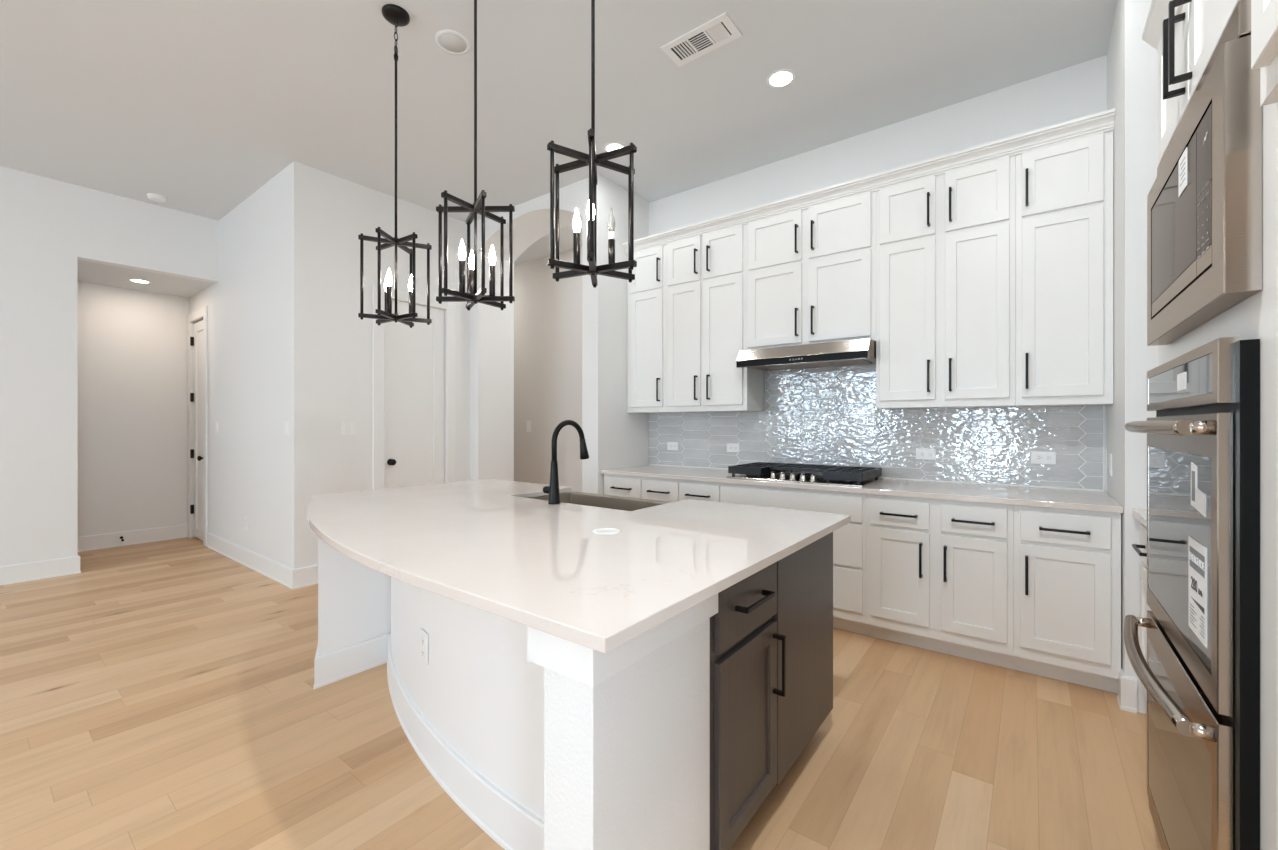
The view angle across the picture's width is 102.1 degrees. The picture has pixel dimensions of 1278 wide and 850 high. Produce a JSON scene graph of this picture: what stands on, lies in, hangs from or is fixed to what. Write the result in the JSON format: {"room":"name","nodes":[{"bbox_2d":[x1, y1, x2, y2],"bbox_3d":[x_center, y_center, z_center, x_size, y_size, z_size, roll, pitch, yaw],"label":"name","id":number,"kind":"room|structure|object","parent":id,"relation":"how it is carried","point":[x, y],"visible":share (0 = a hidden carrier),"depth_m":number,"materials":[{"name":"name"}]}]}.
{"room":"kitchen","nodes":[
{"label":"kitchen","id":0,"kind":"room"},
{"bbox_2d":[0,166,217,565],"bbox_3d":[-6.495,-0.399,2.491,0.120,3.377,7.100,0,0,37],"label":"wall","id":1,"kind":"structure","parent":0,"point":[47,225],"depth_m":4.37,"materials":[{"name":"white paint"}]},
{"bbox_2d":[0,554,80,585],"bbox_3d":[-6.778,1.215,2.103,0.139,0.150,6.139,0,0,37],"label":"baseboard","id":2,"kind":"structure","parent":1,"relation":"attached to","point":[17,573],"depth_m":4.32,"materials":[{"name":"white wood"}]},
{"bbox_2d":[77,281,188,536],"bbox_3d":[-5.960,-0.135,5.049,0.120,2.850,2.620,0,0,37],"label":"wall","id":3,"kind":"structure","parent":0,"point":[132,344],"depth_m":5.56,"materials":[{"name":"white paint"}]},
{"bbox_2d":[77,524,186,551],"bbox_3d":[-5.904,1.215,5.007,0.019,0.150,2.380,0,0,37],"label":"baseboard","id":4,"kind":"structure","parent":3,"relation":"attached to","point":[108,540],"depth_m":5.56,"materials":[{"name":"white wood"}]},
{"bbox_2d":[77,260,214,297],"bbox_3d":[-5.597,-1.514,4.697,1.123,0.093,2.500,0,0,37],"label":"ceiling","id":5,"kind":"structure","parent":0,"point":[89,272],"depth_m":5.25,"materials":[{"name":"white paint"}]},
{"bbox_2d":[128,278,150,282],"bbox_3d":[-5.080,-1.464,5.255,0.169,0.006,0.169,0,0,37],"label":"recessed light","id":6,"kind":"object","parent":5,"relation":"in","point":[130,279],"visible":1,"depth_m":5.23,"materials":[{"name":"white"}]},
{"bbox_2d":[189,161,310,568],"bbox_3d":[-3.923,-0.399,5.071,3.095,3.377,0.120,0,0,37],"label":"wall","id":7,"kind":"structure","parent":0,"point":[259,305],"depth_m":4.53,"materials":[{"name":"white paint"}]},
{"bbox_2d":[187,306,207,545],"bbox_3d":[-4.872,0.011,5.748,0.745,2.557,0.150,0,0,37],"label":"door","id":8,"kind":"structure","parent":7,"relation":"in","point":[199,341],"depth_m":5.80,"materials":[{"name":"white wood"}]},
{"bbox_2d":[215,422,217,432],"bbox_3d":[-4.335,0.025,5.302,0.075,0.118,0.010,0,0,37],"label":"light switch","id":9,"kind":"object","parent":7,"relation":"attached to","point":[216,423],"visible":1,"depth_m":5.29,"materials":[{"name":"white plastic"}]},
{"bbox_2d":[244,516,247,529],"bbox_3d":[-3.626,0.906,4.763,0.075,0.118,0.009,0,0,37],"label":"outlet","id":10,"kind":"object","parent":7,"relation":"attached to","point":[245,518],"visible":1,"depth_m":4.75,"materials":[{"name":"white plastic"}]},
{"bbox_2d":[207,532,317,588],"bbox_3d":[-3.461,1.215,5.014,2.329,0.150,0.629,0,0,37],"label":"baseboard","id":11,"kind":"structure","parent":7,"relation":"attached to","point":[292,578],"depth_m":4.42,"materials":[{"name":"white wood"}]},
{"bbox_2d":[311,167,469,565],"bbox_3d":[-2.116,-0.399,4.990,0.120,3.377,1.940,0,0,37],"label":"wall","id":12,"kind":"structure","parent":0,"point":[342,209],"depth_m":4.44,"materials":[{"name":"white paint"}]},
{"bbox_2d":[342,421,355,434],"bbox_3d":[-2.474,0.025,4.411,0.010,0.118,0.118,0,0,37],"label":"light switch","id":13,"kind":"object","parent":12,"relation":"attached to","point":[348,427],"visible":1,"depth_m":4.41,"materials":[{"name":"white plastic"}]},
{"bbox_2d":[373,284,455,489],"bbox_3d":[-2.140,0.022,4.920,0.167,2.535,0.820,0,0,37],"label":"door","id":14,"kind":"structure","parent":12,"relation":"in","point":[408,363],"depth_m":4.91,"materials":[{"name":"white wood"}]},
{"bbox_2d":[514,246,581,492],"bbox_3d":[-1.066,-0.399,6.415,3.735,3.377,0.120,0,0,37],"label":"wall","id":15,"kind":"structure","parent":0,"point":[547,312],"depth_m":6.40,"materials":[{"name":"white paint"}]},
{"bbox_2d":[527,421,530,431],"bbox_3d":[-1.407,0.017,6.593,0.085,0.142,0.010,0,0,37],"label":"light switch","id":16,"kind":"object","parent":15,"relation":"attached to","point":[528,422],"visible":1,"depth_m":6.58,"materials":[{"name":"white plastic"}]},
{"bbox_2d":[470,174,631,494],"bbox_3d":[-0.910,-0.399,5.005,1.780,3.377,0.455,0,0,37],"label":"wall","id":17,"kind":"structure","parent":0,"point":[606,422],"depth_m":4.59,"materials":[{"name":"white paint"}]},
{"bbox_2d":[0,0,1117,265],"bbox_3d":[-2.459,-2.137,2.185,9.160,0.100,11.900,0,0,37],"label":"ceiling","id":18,"kind":"structure","parent":0,"point":[198,105],"depth_m":3.17,"materials":[{"name":"white paint"}]},
{"bbox_2d":[146,193,166,202],"bbox_3d":[-4.399,-2.069,4.714,0.140,0.036,0.140,0,0,37],"label":"smoke detector","id":19,"kind":"object","parent":18,"relation":"attached to","point":[152,196],"visible":1,"depth_m":4.68,"materials":[{"name":"white plastic"}]},
{"bbox_2d":[358,4,431,327],"bbox_3d":[-1.235,-1.304,2.626,0.336,1.565,0.310,0,0,37],"label":"pendant light","id":20,"kind":"object","parent":18,"relation":"hanging from","point":[396,15],"visible":1,"depth_m":2.59,"materials":[{"name":"black metal"}]},
{"bbox_2d":[435,29,470,54],"bbox_3d":[-1.014,-2.084,2.817,0.184,0.006,0.184,0,0,37],"label":"ceiling disc","id":21,"kind":"object","parent":18,"relation":"attached to","point":[450,41],"visible":1,"depth_m":2.81,"materials":[{"name":"white plastic"}]},
{"bbox_2d":[436,0,514,310],"bbox_3d":[-0.703,-1.304,2.221,0.314,1.565,0.336,0,0,37],"label":"pendant light","id":22,"kind":"object","parent":18,"relation":"hanging from","point":[472,297],"visible":1,"depth_m":2.21,"materials":[{"name":"black metal"}]},
{"bbox_2d":[547,0,636,287],"bbox_3d":[-0.161,-1.304,1.808,0.334,1.565,0.322,0,0,37],"label":"pendant light","id":23,"kind":"object","parent":18,"relation":"hanging from","point":[592,159],"visible":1,"depth_m":1.79,"materials":[{"name":"black metal"}]},
{"bbox_2d":[608,232,614,238],"bbox_3d":[-0.098,-0.672,1.843,0.022,0.029,0.022,0,0,37],"label":"socket","id":24,"kind":"object","parent":23,"relation":"attached to","point":[611,235],"depth_m":1.83,"materials":[{"name":"white plastic"}]},
{"bbox_2d":[604,142,624,151],"bbox_3d":[-0.181,-2.084,3.896,0.169,0.006,0.169,0,0,37],"label":"recessed light","id":25,"kind":"object","parent":18,"relation":"in","point":[613,145],"visible":0.56,"depth_m":3.86,"materials":[{"name":"white"}]},
{"bbox_2d":[661,12,741,66],"bbox_3d":[0.335,-2.082,2.806,0.400,0.010,0.188,0,0,37],"label":"ceiling vent","id":26,"kind":"object","parent":18,"relation":"in","point":[721,30],"visible":1,"depth_m":2.79,"materials":[{"name":"grey metal"}]},
{"bbox_2d":[767,69,795,87],"bbox_3d":[0.855,-2.084,3.110,0.169,0.006,0.169,0,0,37],"label":"recessed light","id":27,"kind":"object","parent":18,"relation":"in","point":[780,78],"visible":1,"depth_m":3.10,"materials":[{"name":"white"}]},
{"bbox_2d":[0,537,1161,849],"bbox_3d":[-3.112,1.330,2.681,10.800,0.080,11.900,0,0,37],"label":"floor","id":28,"kind":"structure","parent":0,"point":[158,695],"depth_m":2.11,"materials":[{"name":"brown wood"}]},
{"bbox_2d":[313,495,717,849],"bbox_3d":[-0.552,0.848,2.304,1.207,0.884,2.561,0,0,-44],"label":"kitchen island","id":29,"kind":"object","parent":28,"relation":"on","point":[545,741],"visible":0.77,"depth_m":1.50,"materials":[{"name":"white"}]},
{"bbox_2d":[420,628,427,664],"bbox_3d":[-0.833,0.858,2.000,0.009,0.118,0.075,0,0,-41],"label":"outlet","id":30,"kind":"object","parent":29,"relation":"attached to","point":[423,635],"visible":1,"depth_m":1.99,"materials":[{"name":"white plastic"}]},
{"bbox_2d":[421,647,424,657],"bbox_3d":[-0.835,0.880,1.999,0.004,0.033,0.033,0,0,-41],"label":"receptacle","id":31,"kind":"object","parent":30,"relation":"attached to","point":[422,648],"depth_m":2.00,"materials":[{"name":"grey plastic"}]},
{"bbox_2d":[421,636,424,646],"bbox_3d":[-0.835,0.836,1.999,0.004,0.033,0.033,0,0,-41],"label":"receptacle","id":32,"kind":"object","parent":30,"relation":"attached to","point":[422,637],"depth_m":2.00,"materials":[{"name":"grey plastic"}]},
{"bbox_2d":[306,478,850,652],"bbox_3d":[-0.563,0.391,2.274,2.450,0.029,1.558,0,0,37],"label":"island countertop","id":33,"kind":"structure","parent":29,"relation":"on","point":[486,545],"depth_m":1.60,"materials":[{"name":"stone"}]},
{"bbox_2d":[543,420,588,503],"bbox_3d":[-0.359,0.175,2.570,0.095,0.402,0.264,0,0,37],"label":"faucet","id":34,"kind":"object","parent":33,"relation":"on","point":[552,489],"visible":1,"depth_m":2.47,"materials":[{"name":"black metal"}]},
{"bbox_2d":[531,491,670,510],"bbox_3d":[-0.214,0.534,2.708,0.854,0.252,0.530,0,0,37],"label":"sink","id":35,"kind":"object","parent":33,"relation":"in","point":[580,498],"visible":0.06,"depth_m":2.94,"materials":[{"name":"silver metal"}]},
{"bbox_2d":[592,528,620,533],"bbox_3d":[-0.115,0.374,1.828,0.100,0.003,0.100,0,0,37],"label":"cover","id":36,"kind":"object","parent":33,"relation":"on","point":[599,530],"visible":1,"depth_m":1.81,"materials":[{"name":"white plastic"}]},
{"bbox_2d":[604,474,642,498],"bbox_3d":[0.040,0.848,4.440,0.407,0.884,0.690,0,0,37],"label":"base cabinet","id":37,"kind":"object","parent":28,"relation":"on","point":[614,485],"visible":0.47,"depth_m":4.18,"materials":[{"name":"white wood"}]},
{"bbox_2d":[642,477,720,501],"bbox_3d":[0.479,0.848,4.106,0.694,0.884,0.690,0,0,37],"label":"base cabinet","id":38,"kind":"object","parent":28,"relation":"on","point":[661,489],"visible":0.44,"depth_m":3.87,"materials":[{"name":"white wood"}]},
{"bbox_2d":[710,532,832,849],"bbox_3d":[-0.110,0.848,2.238,1.634,0.884,1.015,0,0,37],"label":"base cabinet","id":39,"kind":"object","parent":28,"relation":"on","point":[771,631],"visible":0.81,"depth_m":1.63,"materials":[{"name":"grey wood"}]},
{"bbox_2d":[721,483,870,635],"bbox_3d":[1.143,0.848,3.601,0.973,0.884,0.690,0,0,37],"label":"base cabinet","id":40,"kind":"object","parent":28,"relation":"on","point":[850,540],"visible":0.25,"depth_m":3.16,"materials":[{"name":"white wood"}]},
{"bbox_2d":[601,465,1122,512],"bbox_3d":[1.158,0.391,3.611,3.197,0.030,0.680,0,0,37],"label":"countertop","id":41,"kind":"structure","parent":40,"relation":"on","point":[1100,501],"depth_m":3.01,"materials":[{"name":"stone"}]},
{"bbox_2d":[726,462,882,486],"bbox_3d":[1.150,0.335,3.617,0.920,0.082,0.540,0,0,37],"label":"gas cooktop","id":42,"kind":"object","parent":41,"relation":"in","point":[832,475],"visible":1,"depth_m":3.51,"materials":[{"name":"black metal"}]},
{"bbox_2d":[726,472,882,486],"bbox_3d":[1.150,0.371,3.617,0.920,0.009,0.540,0,0,37],"label":"tray","id":43,"kind":"object","parent":42,"relation":"on","point":[819,479],"depth_m":3.47,"materials":[{"name":"silver metal"}]},
{"bbox_2d":[867,494,1013,668],"bbox_3d":[1.813,0.848,3.091,0.708,0.884,0.690,0,0,37],"label":"base cabinet","id":44,"kind":"object","parent":28,"relation":"on","point":[940,573],"visible":0.98,"depth_m":2.85,"materials":[{"name":"white painted wood"},{"name":"matte black metal"}]},
{"bbox_2d":[1014,505,1120,693],"bbox_3d":[2.256,0.848,2.754,0.404,0.884,0.690,0,0,37],"label":"base cabinet","id":45,"kind":"object","parent":28,"relation":"on","point":[1067,562],"visible":0.94,"depth_m":2.52,"materials":[{"name":"white wood"}]},
{"bbox_2d":[1132,524,1151,697],"bbox_3d":[2.211,0.848,1.805,0.662,0.884,0.827,0,0,37],"label":"base cabinet","id":46,"kind":"object","parent":28,"relation":"on","point":[1142,552],"visible":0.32,"depth_m":2.20,"materials":[{"name":"white wood"}]},
{"bbox_2d":[1132,508,1146,526],"bbox_3d":[2.225,0.391,1.803,0.638,0.030,0.841,0,0,37],"label":"countertop","id":47,"kind":"structure","parent":46,"relation":"on","point":[1140,514],"depth_m":2.19,"materials":[{"name":"stone"}]},
{"bbox_2d":[1142,0,1277,849],"bbox_3d":[1.633,-0.006,1.101,0.730,2.592,1.059,0,0,37],"label":"oven tower","id":48,"kind":"object","parent":28,"relation":"on","point":[1185,35],"visible":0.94,"depth_m":0.92,"materials":[{"name":"white wood"}]},
{"bbox_2d":[1123,336,1259,849],"bbox_3d":[1.306,0.502,1.284,0.128,1.335,0.795,0,0,37],"label":"double oven","id":49,"kind":"object","parent":48,"relation":"attached to","point":[1200,675],"visible":1,"depth_m":1.04,"materials":[{"name":"silver metal"}]},
{"bbox_2d":[1192,471,1194,501],"bbox_3d":[1.205,0.133,1.123,0.001,0.065,0.026,0,0,37],"label":"print","id":50,"kind":"object","parent":49,"relation":"attached to","point":[1193,472],"depth_m":1.12,"materials":[{"name":"grey paper"}]},
{"bbox_2d":[1147,0,1261,345],"bbox_3d":[1.331,-0.508,1.250,0.047,0.534,0.793,0,0,37],"label":"microwave","id":51,"kind":"object","parent":48,"relation":"attached to","point":[1204,201],"visible":1,"depth_m":1.02,"materials":[{"name":"silver metal"}]},
{"bbox_2d":[1251,0,1277,106],"bbox_3d":[0.998,0.040,0.254,0.715,2.500,1.013,0,0,37],"label":"tall cabinet","id":52,"kind":"object","parent":28,"relation":"on","point":[1264,13],"visible":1,"depth_m":0.81,"materials":[{"name":"white wood"}]},
{"bbox_2d":[632,195,648,466],"bbox_3d":[0.002,-0.399,4.833,0.120,3.377,0.375,0,0,37],"label":"wall","id":53,"kind":"structure","parent":0,"point":[641,207],"depth_m":4.75,"materials":[{"name":"white paint"}]},
{"bbox_2d":[649,55,1106,491],"bbox_3d":[1.400,-0.399,3.929,3.201,3.377,0.120,0,0,37],"label":"wall","id":54,"kind":"structure","parent":0,"point":[1079,90],"depth_m":3.52,"materials":[{"name":"white paint"}]},
{"bbox_2d":[627,245,682,412],"bbox_3d":[0.138,-0.818,4.563,0.414,1.415,0.375,0,0,37],"label":"upper cabinet","id":55,"kind":"object","parent":54,"relation":"attached to","point":[646,294],"visible":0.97,"depth_m":4.44,"materials":[{"name":"white wood"}]},
{"bbox_2d":[666,224,763,412],"bbox_3d":[0.597,-0.818,4.214,0.738,1.415,0.375,0,0,37],"label":"upper cabinet","id":56,"kind":"object","parent":54,"relation":"attached to","point":[706,274],"visible":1,"depth_m":4.07,"materials":[{"name":"white wood"}]},
{"bbox_2d":[747,191,875,349],"bbox_3d":[1.251,-1.035,3.717,0.903,0.980,0.375,0,0,37],"label":"upper cabinet","id":57,"kind":"object","parent":54,"relation":"attached to","point":[811,272],"visible":0.99,"depth_m":3.57,"materials":[{"name":"white painted wood"},{"name":"matte black metal"}]},
{"bbox_2d":[736,338,875,370],"bbox_3d":[1.210,-0.479,3.662,0.892,0.129,0.504,0,0,37],"label":"range hood","id":58,"kind":"object","parent":57,"relation":"attached to","point":[859,351],"visible":1,"depth_m":3.49,"materials":[{"name":"silver metal"}]},
{"bbox_2d":[622,108,1115,254],"bbox_3d":[1.146,-1.554,3.595,3.199,0.083,0.063,0,0,37],"label":"crown molding","id":59,"kind":"structure","parent":57,"relation":"attached to","point":[1104,121],"depth_m":3.21,"materials":[{"name":"white wood"}]},
{"bbox_2d":[648,364,1104,491],"bbox_3d":[1.356,-0.085,3.877,3.186,0.919,0.010,0,0,37],"label":"backsplash","id":60,"kind":"structure","parent":54,"relation":"attached to","point":[819,415],"depth_m":3.63,"materials":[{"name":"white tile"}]},
{"bbox_2d":[667,442,677,449],"bbox_3d":[0.304,0.190,4.665,0.118,0.075,0.009,0,0,37],"label":"outlet","id":61,"kind":"object","parent":60,"relation":"attached to","point":[670,445],"visible":1,"depth_m":4.67,"materials":[{"name":"white plastic"}]},
{"bbox_2d":[727,443,739,452],"bbox_3d":[0.784,0.190,4.300,0.118,0.075,0.009,0,0,37],"label":"outlet","id":62,"kind":"object","parent":60,"relation":"attached to","point":[731,447],"visible":1,"depth_m":4.30,"materials":[{"name":"white plastic"}]},
{"bbox_2d":[916,448,935,459],"bbox_3d":[1.911,0.194,3.443,0.118,0.075,0.009,0,0,37],"label":"outlet","id":63,"kind":"object","parent":60,"relation":"attached to","point":[921,453],"visible":1,"depth_m":3.44,"materials":[{"name":"white plastic"}]},
{"bbox_2d":[1031,451,1055,463],"bbox_3d":[2.402,0.194,3.069,0.118,0.075,0.009,0,0,37],"label":"outlet","id":64,"kind":"object","parent":60,"relation":"attached to","point":[1037,457],"visible":1,"depth_m":3.07,"materials":[{"name":"white plastic"}]},
{"bbox_2d":[1035,455,1041,459],"bbox_3d":[2.384,0.194,3.080,0.033,0.033,0.004,0,0,37],"label":"receptacle","id":65,"kind":"object","parent":64,"relation":"attached to","point":[1037,457],"depth_m":3.08,"materials":[{"name":"grey plastic"}]},
{"bbox_2d":[1045,455,1051,460],"bbox_3d":[2.419,0.194,3.054,0.033,0.033,0.004,0,0,37],"label":"receptacle","id":66,"kind":"object","parent":64,"relation":"attached to","point":[1047,457],"depth_m":3.05,"materials":[{"name":"grey plastic"}]},
{"bbox_2d":[876,155,1016,408],"bbox_3d":[1.901,-0.818,3.222,0.728,1.415,0.375,0,0,37],"label":"upper cabinet","id":67,"kind":"object","parent":54,"relation":"attached to","point":[946,242],"visible":1,"depth_m":3.08,"materials":[{"name":"white wood"}]},
{"bbox_2d":[1016,131,1112,406],"bbox_3d":[2.353,-0.818,2.878,0.406,1.415,0.375,0,0,37],"label":"upper cabinet","id":68,"kind":"object","parent":54,"relation":"attached to","point":[1064,191],"visible":0.99,"depth_m":2.76,"materials":[{"name":"white wood"}]},
{"bbox_2d":[1107,0,1157,713],"bbox_3d":[2.771,-0.399,2.440,0.784,3.377,0.830,0,0,37],"label":"wall","id":69,"kind":"structure","parent":0,"point":[1132,63],"depth_m":2.33,"materials":[{"name":"white paint"}]},
{"bbox_2d":[1109,453,1111,475],"bbox_3d":[2.512,0.212,2.754,0.009,0.118,0.075,0,0,37],"label":"outlet","id":70,"kind":"object","parent":69,"relation":"attached to","point":[1110,455],"visible":1,"depth_m":2.73,"materials":[{"name":"white plastic"}]},
{"bbox_2d":[1117,668,1136,712],"bbox_3d":[2.237,1.215,2.370,0.058,0.150,0.109,0,0,37],"label":"baseboard","id":71,"kind":"structure","parent":69,"relation":"attached to","point":[1127,686],"depth_m":2.33,"materials":[{"name":"white wood"}]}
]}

